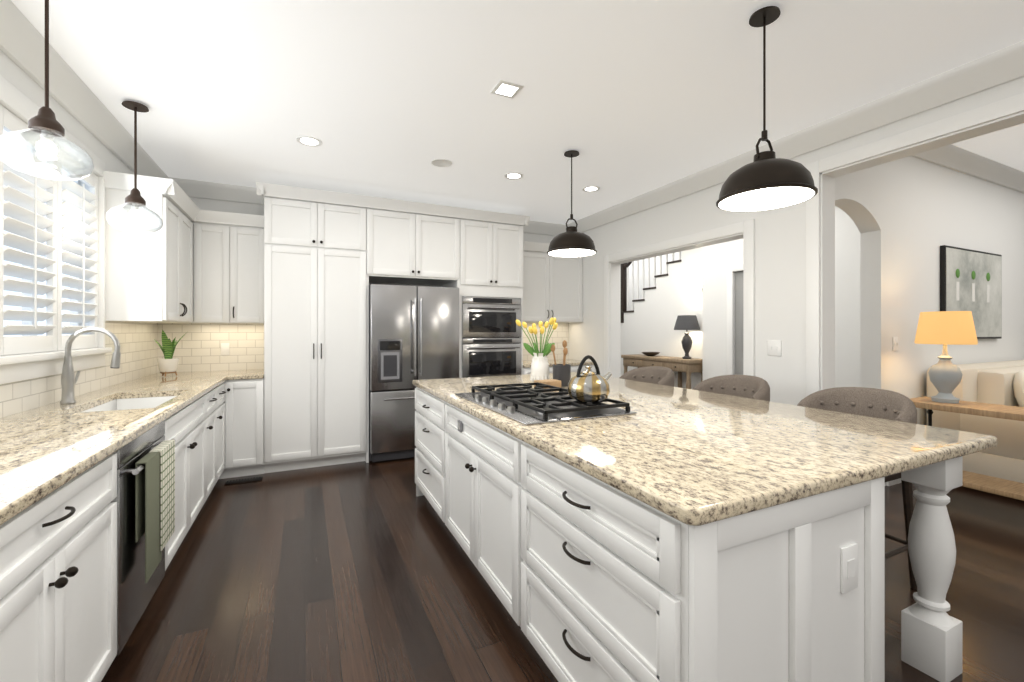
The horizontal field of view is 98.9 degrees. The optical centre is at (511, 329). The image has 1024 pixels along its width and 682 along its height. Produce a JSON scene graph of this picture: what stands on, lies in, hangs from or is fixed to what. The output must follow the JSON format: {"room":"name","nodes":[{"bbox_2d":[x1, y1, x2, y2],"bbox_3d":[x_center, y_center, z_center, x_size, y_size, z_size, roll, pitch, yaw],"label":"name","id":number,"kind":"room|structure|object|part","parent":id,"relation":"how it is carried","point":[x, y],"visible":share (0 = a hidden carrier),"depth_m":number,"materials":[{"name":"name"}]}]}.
{"room":"kitchen","nodes":[
{"label":"kitchen","id":0,"kind":"room"},
{"bbox_2d":[0,49,154,416],"bbox_3d":[-1.698,-0.050,0.469,0.150,2.740,8.300,0,0,-25],"label":"wall","id":1,"kind":"structure","parent":0,"point":[12,72],"depth_m":2.57,"materials":[{"name":"white paint"}]},
{"bbox_2d":[0,75,111,383],"bbox_3d":[-2.242,-0.453,1.689,0.210,1.395,2.850,0,0,-25],"label":"window","id":2,"kind":"structure","parent":1,"relation":"in","point":[20,104],"depth_m":2.41,"materials":[{"name":"white wood"}]},
{"bbox_2d":[0,104,97,355],"bbox_3d":[-2.236,-0.460,1.741,0.068,1.156,2.696,0,0,-25],"label":"window shutters","id":3,"kind":"object","parent":2,"relation":"attached to","point":[25,209],"visible":0.83,"depth_m":2.38,"materials":[{"name":"white wood"}]},
{"bbox_3d":[-2.329,-0.460,1.698,0.040,1.160,2.760,0,0,-25],"label":"window frame mullions","id":4,"kind":"part","parent":2,"relation":"part of","materials":[{"name":"white wood"}]},
{"bbox_2d":[0,321,159,417],"bbox_3d":[-2.279,0.150,1.882,0.008,0.500,4.950,0,0,-25],"label":"tile backsplash","id":5,"kind":"structure","parent":1,"relation":"attached to","point":[139,350],"depth_m":3.07,"materials":[{"name":"beige tile"}]},
{"bbox_2d":[0,0,171,178],"bbox_3d":[-1.546,-1.353,0.458,0.115,0.135,8.150,0,0,-25],"label":"crown molding","id":6,"kind":"structure","parent":1,"relation":"attached to","point":[22,42],"depth_m":2.42,"materials":[{"name":"white"}]},
{"bbox_2d":[103,171,202,322],"bbox_3d":[-2.822,-0.572,3.505,0.408,1.015,0.890,0,0,-25],"label":"upper cabinet","id":7,"kind":"object","parent":1,"relation":"attached to","point":[189,261],"depth_m":3.13,"materials":[{"name":"white wood"}]},
{"bbox_2d":[189,197,554,371],"bbox_3d":[-1.243,-0.050,5.192,4.710,2.740,0.150,0,0,-25],"label":"wall","id":8,"kind":"structure","parent":0,"point":[227,206],"depth_m":4.42,"materials":[{"name":"white paint"}]},
{"bbox_2d":[160,323,263,371],"bbox_3d":[-2.906,0.150,4.318,0.895,0.500,0.008,0,0,-25],"label":"tile backsplash","id":9,"kind":"structure","parent":8,"relation":"attached to","point":[198,347],"depth_m":4.31,"materials":[{"name":"beige tile"}]},
{"bbox_2d":[221,343,228,354],"bbox_3d":[-2.842,0.190,4.339,0.070,0.120,0.008,0,0,-25],"label":"outlet","id":10,"kind":"object","parent":9,"relation":"attached to","point":[224,348],"visible":1,"depth_m":4.34,"materials":[{"name":"white plastic"}]},
{"bbox_2d":[203,210,242,323],"bbox_3d":[-2.790,-0.572,4.142,0.357,1.015,0.422,0,0,-25],"label":"upper cabinet","id":11,"kind":"object","parent":8,"relation":"attached to","point":[220,229],"depth_m":4.04,"materials":[{"name":"white wood"}]},
{"bbox_2d":[239,213,263,323],"bbox_3d":[-2.590,-0.572,4.277,0.353,1.015,0.348,0,0,-25],"label":"upper cabinet","id":12,"kind":"object","parent":8,"relation":"attached to","point":[251,227],"depth_m":4.15,"materials":[{"name":"white wood"}]},
{"bbox_2d":[172,177,563,235],"bbox_3d":[-1.254,-1.353,5.040,4.320,0.135,0.115,0,0,-25],"label":"crown molding","id":13,"kind":"structure","parent":8,"relation":"attached to","point":[193,188],"depth_m":4.32,"materials":[{"name":"white wood"}]},
{"bbox_2d":[372,198,467,285],"bbox_3d":[-1.132,-0.925,4.817,1.091,0.770,0.618,0,0,-25],"label":"upper cabinet","id":14,"kind":"object","parent":8,"relation":"attached to","point":[413,242],"depth_m":4.56,"materials":[{"name":"white wood"}]},
{"bbox_2d":[444,210,523,293],"bbox_3d":[-0.346,-0.895,5.189,0.763,0.830,0.618,0,0,-25],"label":"upper cabinet","id":15,"kind":"object","parent":8,"relation":"attached to","point":[495,241],"depth_m":4.91,"materials":[{"name":"white wood"}]},
{"bbox_2d":[462,296,520,377],"bbox_3d":[-0.322,0.096,5.140,0.712,0.924,0.631,0,0,-25],"label":"wall oven","id":16,"kind":"object","parent":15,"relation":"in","point":[491,335],"visible":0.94,"depth_m":4.89,"materials":[{"name":"silver metal"}]},
{"bbox_2d":[523,322,568,359],"bbox_3d":[0.330,0.140,5.848,1.005,0.520,0.007,0,0,-25],"label":"tile backsplash","id":17,"kind":"structure","parent":8,"relation":"attached to","point":[561,333],"depth_m":5.94,"materials":[{"name":"beige tile"}]},
{"bbox_2d":[523,241,582,322],"bbox_3d":[0.414,-0.590,5.665,1.006,0.980,0.406,0,0,-25],"label":"upper cabinet","id":18,"kind":"object","parent":8,"relation":"attached to","point":[553,286],"visible":0.65,"depth_m":5.54,"materials":[{"name":"white wood"}]},
{"bbox_2d":[11,0,1023,224],"bbox_3d":[0.463,-1.470,1.408,4.860,0.100,8.450,0,0,-25],"label":"ceiling","id":19,"kind":"structure","parent":0,"point":[626,99],"depth_m":2.48,"materials":[{"name":"white paint"}]},
{"bbox_2d":[0,0,93,180],"bbox_3d":[-1.854,-1.015,1.745,0.274,0.808,0.274,0,0,-25],"label":"glass pendant light","id":20,"kind":"object","parent":19,"relation":"hanging from","point":[45,124],"visible":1,"depth_m":1.73,"materials":[{"name":"clear glass"}]},
{"bbox_2d":[106,101,162,233],"bbox_3d":[-2.359,-1.015,2.745,0.274,0.808,0.274,0,0,-25],"label":"glass pendant light","id":21,"kind":"object","parent":19,"relation":"hanging from","point":[135,201],"visible":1,"depth_m":2.73,"materials":[{"name":"clear glass"}]},
{"bbox_2d":[296,136,321,146],"bbox_3d":[-1.524,-1.417,3.295,0.180,0.006,0.180,0,0,-25],"label":"recessed light","id":22,"kind":"object","parent":19,"relation":"in","point":[309,141],"visible":1,"depth_m":3.29,"materials":[{"name":"white"}]},
{"bbox_2d":[431,159,451,166],"bbox_3d":[-0.598,-1.417,3.721,0.180,0.006,0.180,0,0,-25],"label":"ceiling speaker","id":23,"kind":"object","parent":19,"relation":"attached to","point":[441,163],"visible":1,"depth_m":3.72,"materials":[{"name":"white"}]},
{"bbox_2d":[490,80,523,98],"bbox_3d":[-0.030,-1.415,2.579,0.150,0.009,0.150,0,0,-25],"label":"recessed light","id":24,"kind":"object","parent":19,"relation":"in","point":[507,89],"visible":1,"depth_m":2.57,"materials":[{"name":"white"}]},
{"bbox_2d":[504,172,523,179],"bbox_3d":[0.018,-1.417,4.035,0.180,0.006,0.180,0,0,-25],"label":"recessed light","id":25,"kind":"object","parent":19,"relation":"in","point":[513,176],"visible":1,"depth_m":4.04,"materials":[{"name":"white"}]},
{"bbox_2d":[547,150,596,256],"bbox_3d":[0.475,-1.015,3.488,0.394,0.810,0.394,0,0,-25],"label":"dome pendant light","id":26,"kind":"object","parent":19,"relation":"hanging from","point":[571,241],"visible":1,"depth_m":3.40,"materials":[{"name":"brown metal"}]},
{"bbox_2d":[582,186,599,191],"bbox_3d":[0.795,-1.417,4.402,0.180,0.006,0.180,0,0,-25],"label":"recessed light","id":27,"kind":"object","parent":19,"relation":"in","point":[591,188],"visible":0.98,"depth_m":4.39,"materials":[{"name":"white"}]},
{"bbox_2d":[716,6,817,211],"bbox_3d":[1.130,-1.000,1.961,0.394,0.840,0.394,0,0,-25],"label":"dome pendant light","id":28,"kind":"object","parent":19,"relation":"hanging from","point":[765,180],"visible":1,"depth_m":1.94,"materials":[{"name":"brown metal"}]},
{"bbox_2d":[101,457,1023,681],"bbox_3d":[1.844,1.370,4.522,11.200,0.100,13.000,0,0,-25],"label":"floor","id":29,"kind":"structure","parent":0,"point":[363,571],"depth_m":2.19,"materials":[{"name":"brown wood"}]},
{"bbox_2d":[0,453,116,681],"bbox_3d":[-1.546,0.880,1.061,0.627,0.880,0.956,0,0,-25],"label":"base cabinet","id":30,"kind":"object","parent":29,"relation":"on","point":[58,584],"depth_m":1.26,"materials":[{"name":"white wood"}]},
{"bbox_2d":[0,369,263,524],"bbox_3d":[-1.885,0.418,2.122,0.921,0.037,4.848,0,0,-25],"label":"countertop","id":31,"kind":"structure","parent":30,"relation":"on","point":[46,450],"depth_m":1.76,"materials":[{"name":"stone"}]},
{"bbox_2d":[60,327,120,403],"bbox_3d":[-2.348,0.191,2.454,0.256,0.416,0.109,0,0,-25],"label":"faucet","id":32,"kind":"object","parent":31,"relation":"on","point":[69,379],"visible":1,"depth_m":2.39,"materials":[{"name":"silver metal"}]},
{"bbox_2d":[82,396,175,411],"bbox_3d":[-2.172,0.538,2.513,0.416,0.200,0.796,0,0,-25],"label":"sink basin","id":33,"kind":"object","parent":31,"relation":"in","point":[134,403],"visible":0.1,"depth_m":2.81,"materials":[{"name":"white ceramic"}]},
{"bbox_2d":[154,330,185,376],"bbox_3d":[-2.950,0.198,3.778,0.247,0.403,0.204,0,0,-25],"label":"snake plant","id":34,"kind":"object","parent":31,"relation":"on","point":[167,363],"visible":0.98,"depth_m":3.75,"materials":[{"name":"green plant"}]},
{"bbox_2d":[164,418,211,570],"bbox_3d":[-2.234,0.990,2.517,0.627,0.660,1.057,0,0,-25],"label":"base cabinet","id":35,"kind":"object","parent":29,"relation":"on","point":[193,444],"depth_m":2.62,"materials":[{"name":"white wood"}]},
{"bbox_2d":[110,420,175,655],"bbox_3d":[-1.829,0.882,1.790,0.623,0.875,0.596,0,0,-25],"label":"dishwasher","id":36,"kind":"object","parent":35,"relation":"in","point":[135,592],"visible":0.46,"depth_m":1.74,"materials":[{"name":"grey metal"}]},
{"bbox_2d":[135,440,174,582],"bbox_3d":[-1.549,0.767,1.911,0.045,0.486,0.380,0,0,-25],"label":"hanging towel","id":37,"kind":"object","parent":36,"relation":"hanging from","point":[155,500],"visible":1,"depth_m":1.85,"materials":[{"name":"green fabric"}]},
{"bbox_2d":[165,385,219,488],"bbox_3d":[-2.520,0.880,3.123,0.627,0.880,0.517,0,0,-25],"label":"base cabinet","id":38,"kind":"object","parent":29,"relation":"on","point":[203,408],"depth_m":3.00,"materials":[{"name":"white wood"}]},
{"bbox_2d":[216,380,231,482],"bbox_3d":[-2.661,0.880,3.489,0.686,0.880,0.498,0,0,-25],"label":"base cabinet","id":39,"kind":"object","parent":29,"relation":"on","point":[224,391],"depth_m":3.79,"materials":[{"name":"white wood"}]},
{"bbox_2d":[224,476,262,485],"bbox_3d":[-2.340,1.316,3.827,0.280,0.007,0.120,0,0,-25],"label":"air vent register","id":40,"kind":"object","parent":29,"relation":"in","point":[244,480],"visible":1,"depth_m":3.82,"materials":[{"name":"brown metal"}]},
{"bbox_2d":[232,378,264,477],"bbox_3d":[-2.500,0.880,4.133,0.313,0.880,0.686,0,0,-25],"label":"base cabinet","id":41,"kind":"object","parent":29,"relation":"on","point":[247,394],"depth_m":3.90,"materials":[{"name":"white wood"}]},
{"bbox_2d":[260,183,371,472],"bbox_3d":[-1.960,0.005,4.426,0.909,2.630,0.618,0,0,-25],"label":"tall cabinet","id":42,"kind":"object","parent":29,"relation":"on","point":[329,256],"depth_m":4.14,"materials":[{"name":"white wood"}]},
{"bbox_2d":[369,284,458,461],"bbox_3d":[-1.096,0.422,4.741,0.910,1.755,0.731,0,0,-25],"label":"fridge","id":43,"kind":"object","parent":29,"relation":"on","point":[413,332],"visible":0.75,"depth_m":4.40,"materials":[{"name":"silver metal"}]},
{"bbox_2d":[415,387,442,520],"bbox_3d":[-0.215,0.880,3.239,0.820,0.880,0.916,0,0,-25],"label":"base cabinet","id":44,"kind":"object","parent":29,"relation":"on","point":[429,408],"depth_m":3.05,"materials":[{"name":"white wood"}]},
{"bbox_2d":[443,401,506,609],"bbox_3d":[0.176,0.880,2.412,0.820,0.880,1.050,0,0,-25],"label":"base cabinet","id":45,"kind":"object","parent":29,"relation":"on","point":[474,450],"depth_m":2.19,"materials":[{"name":"white wood"}]},
{"bbox_2d":[523,365,594,374],"bbox_3d":[0.461,0.880,5.565,1.006,0.880,0.628,0,0,-25],"label":"base cabinet","id":46,"kind":"object","parent":29,"relation":"on","point":[528,370],"visible":0.02,"depth_m":5.36,"materials":[{"name":"white"}]},
{"bbox_2d":[523,359,593,367],"bbox_3d":[0.463,0.418,5.560,1.006,0.037,0.638,0,0,-25],"label":"countertop","id":47,"kind":"structure","parent":46,"relation":"on","point":[527,363],"depth_m":5.39,"materials":[{"name":"stone"}]},
{"bbox_2d":[619,366,674,386],"bbox_3d":[1.135,0.822,3.777,0.490,0.998,0.530,0,0,-25],"label":"stool","id":48,"kind":"object","parent":29,"relation":"on","point":[660,375],"visible":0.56,"depth_m":3.91,"materials":[{"name":"fabric"}]},
{"bbox_2d":[621,354,702,388],"bbox_3d":[2.333,0.870,6.843,0.402,0.900,1.460,0,0,-25],"label":"console table","id":49,"kind":"object","parent":29,"relation":"on","point":[679,365],"visible":0.38,"depth_m":6.52,"materials":[{"name":"brown wood"}]},
{"bbox_2d":[642,352,659,355],"bbox_3d":[2.231,0.389,7.050,0.290,0.060,0.290,0,0,-25],"label":"bowl","id":50,"kind":"object","parent":49,"relation":"on","point":[650,353],"visible":1,"depth_m":6.98,"materials":[{"name":"black ceramic"}]},
{"bbox_2d":[674,315,699,358],"bbox_3d":[2.547,0.103,6.381,0.360,0.630,0.360,0,0,-25],"label":"lamp","id":51,"kind":"object","parent":49,"relation":"on","point":[686,322],"visible":1,"depth_m":6.30,"materials":[{"name":"grey"}]},
{"bbox_2d":[507,433,884,681],"bbox_3d":[0.569,0.880,1.580,0.820,0.880,0.926,0,0,-25],"label":"base cabinet","id":52,"kind":"object","parent":29,"relation":"on","point":[587,578],"depth_m":1.22,"materials":[{"name":"white wood"}]},
{"bbox_2d":[413,372,996,525],"bbox_3d":[0.513,0.418,2.565,1.580,0.040,2.800,0,0,-25],"label":"countertop","id":53,"kind":"structure","parent":52,"relation":"on","point":[692,457],"depth_m":1.52,"materials":[{"name":"stone"}]},
{"bbox_2d":[516,317,557,382],"bbox_3d":[0.192,0.152,3.217,0.297,0.490,0.250,0,0,-25],"label":"vase","id":54,"kind":"object","parent":53,"relation":"on","point":[539,367],"visible":0.96,"depth_m":3.17,"materials":[{"name":"white ceramic"}]},
{"bbox_2d":[455,382,636,424],"bbox_3d":[0.120,0.372,2.379,0.590,0.050,0.960,0,0,-25],"label":"cooktop","id":55,"kind":"object","parent":53,"relation":"in","point":[528,404],"visible":0.9,"depth_m":2.16,"materials":[{"name":"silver metal"}]},
{"bbox_2d":[567,355,611,401],"bbox_3d":[0.396,0.235,2.178,0.245,0.222,0.208,0,0,-25],"label":"kettle","id":56,"kind":"object","parent":55,"relation":"on","point":[588,385],"visible":1,"depth_m":2.10,"materials":[{"name":"metal"}]},
{"bbox_2d":[534,379,560,388],"bbox_3d":[0.240,0.369,2.956,0.160,0.058,0.100,0,0,-25],"label":"wood block","id":57,"kind":"object","parent":53,"relation":"on","point":[554,382],"visible":0.42,"depth_m":2.93,"materials":[{"name":"brown wood"}]},
{"bbox_2d":[551,340,570,386],"bbox_3d":[0.353,0.235,3.131,0.134,0.326,0.128,0,0,-25],"label":"utensil crock","id":58,"kind":"object","parent":53,"relation":"on","point":[562,372],"visible":0.88,"depth_m":3.08,"materials":[{"name":"grey"}]},
{"bbox_2d":[692,375,769,400],"bbox_3d":[1.489,0.822,3.027,0.490,0.998,0.530,0,0,-25],"label":"stool","id":59,"kind":"object","parent":29,"relation":"on","point":[751,387],"visible":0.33,"depth_m":3.15,"materials":[{"name":"fabric"}]},
{"bbox_2d":[797,387,916,589],"bbox_3d":[1.814,0.822,2.340,0.490,0.998,0.530,0,0,-25],"label":"stool","id":60,"kind":"object","parent":29,"relation":"on","point":[880,403],"visible":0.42,"depth_m":2.37,"materials":[{"name":"grey fabric"}]},
{"bbox_2d":[910,397,1023,500],"bbox_3d":[3.607,0.931,2.922,0.420,0.778,1.500,0,0,-25],"label":"console table","id":61,"kind":"object","parent":29,"relation":"on","point":[997,486],"visible":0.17,"depth_m":3.17,"materials":[{"name":"brown wood"}]},
{"bbox_2d":[914,311,977,402],"bbox_3d":[3.368,0.208,3.406,0.352,0.700,0.352,0,0,-25],"label":"lamp","id":62,"kind":"object","parent":61,"relation":"on","point":[945,328],"visible":1,"depth_m":3.33,"materials":[{"name":"grey"}]},
{"bbox_2d":[927,360,1023,482],"bbox_3d":[4.930,0.820,3.962,2.300,1.000,0.990,0,0,-25],"label":"sofa","id":63,"kind":"object","parent":29,"relation":"on","point":[1000,382],"visible":0.67,"depth_m":3.64,"materials":[{"name":"beige fabric"}]},
{"bbox_2d":[629,252,677,310],"bbox_3d":[3.210,-0.250,8.126,0.150,3.140,7.650,0,0,-25],"label":"wall","id":64,"kind":"structure","parent":0,"point":[646,274],"depth_m":9.07,"materials":[{"name":"white paint"}]},
{"bbox_2d":[621,247,702,388],"bbox_3d":[2.475,-0.647,8.229,1.050,3.933,4.436,0,0,-25],"label":"wall","id":65,"kind":"structure","parent":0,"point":[648,321],"depth_m":7.05,"materials":[{"name":"white paint"}]},
{"bbox_2d":[703,206,859,387],"bbox_3d":[3.230,-0.050,5.160,0.150,2.740,2.270,0,0,-25],"label":"wall","id":66,"kind":"structure","parent":0,"point":[718,258],"depth_m":4.60,"materials":[{"name":"white paint"}]},
{"bbox_2d":[727,263,742,374],"bbox_3d":[3.092,0.235,5.322,0.080,2.170,1.050,0,0,-25],"label":"door frame","id":67,"kind":"structure","parent":66,"relation":"attached to","point":[731,269],"depth_m":5.70,"materials":[{"name":"grey wood"}]},
{"bbox_2d":[569,77,1023,405],"bbox_3d":[2.592,-0.180,2.414,0.150,3.000,8.150,0,0,-25],"label":"wall","id":68,"kind":"structure","parent":0,"point":[780,273],"depth_m":3.45,"materials":[{"name":"white paint"}]},
{"bbox_2d":[767,340,780,355],"bbox_3d":[2.036,0.140,3.401,0.010,0.120,0.110,0,0,-25],"label":"light switch","id":69,"kind":"object","parent":68,"relation":"attached to","point":[773,347],"visible":1,"depth_m":3.40,"materials":[{"name":"white plastic"}]},
{"bbox_2d":[564,40,1023,232],"bbox_3d":[2.472,-1.353,2.357,0.115,0.135,8.150,0,0,-25],"label":"crown molding","id":70,"kind":"structure","parent":68,"relation":"attached to","point":[1005,65],"depth_m":2.82,"materials":[{"name":"white"}]},
{"bbox_2d":[604,93,1023,396],"bbox_3d":[2.308,0.060,2.993,0.171,2.520,5.220,0,0,-25],"label":"door frame","id":71,"kind":"structure","parent":68,"relation":"attached to","point":[820,244],"depth_m":3.12,"materials":[{"name":"white wood"}]},
{"bbox_2d":[835,156,1023,485],"bbox_3d":[4.832,-0.180,4.579,5.750,3.000,0.150,0,0,-25],"label":"wall","id":72,"kind":"structure","parent":0,"point":[909,216],"depth_m":3.93,"materials":[{"name":"white paint"}]},
{"bbox_2d":[887,478,900,485],"bbox_3d":[5.256,1.250,4.687,4.590,0.140,0.015,0,0,-25],"label":"baseboard","id":73,"kind":"structure","parent":72,"relation":"attached to","point":[893,482],"depth_m":3.71,"materials":[{"name":"white wood"}]},
{"bbox_2d":[893,337,897,350],"bbox_3d":[3.297,0.120,3.764,0.080,0.120,0.010,0,0,-25],"label":"light switch","id":74,"kind":"object","parent":72,"relation":"attached to","point":[895,343],"visible":1,"depth_m":3.76,"materials":[{"name":"white plastic"}]},
{"bbox_2d":[912,144,1023,192],"bbox_3d":[4.820,-1.613,4.427,5.600,0.135,0.115,0,0,-25],"label":"crown molding","id":75,"kind":"structure","parent":72,"relation":"attached to","point":[953,157],"depth_m":4.27,"materials":[{"name":"white"}]},
{"bbox_2d":[940,245,1001,338],"bbox_3d":[4.581,-0.350,4.349,1.240,0.880,0.049,0,0,-25],"label":"painting","id":76,"kind":"object","parent":72,"relation":"attached to","point":[970,280],"visible":0.92,"depth_m":4.33,"materials":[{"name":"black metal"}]},
{"bbox_2d":[952,123,1023,171],"bbox_3d":[5.932,-1.730,2.251,5.750,0.100,5.300,0,0,-25],"label":"ceiling","id":77,"kind":"structure","parent":0,"point":[1005,146],"depth_m":3.99,"materials":[{"name":"white paint"}]},
{"label":"outside","id":78,"kind":"structure","parent":0,"visible":0},
{"bbox_2d":[4,130,69,335],"bbox_3d":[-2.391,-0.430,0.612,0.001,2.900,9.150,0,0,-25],"label":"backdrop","id":79,"kind":"structure","parent":78,"point":[6,322],"depth_m":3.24,"materials":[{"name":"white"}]}
]}

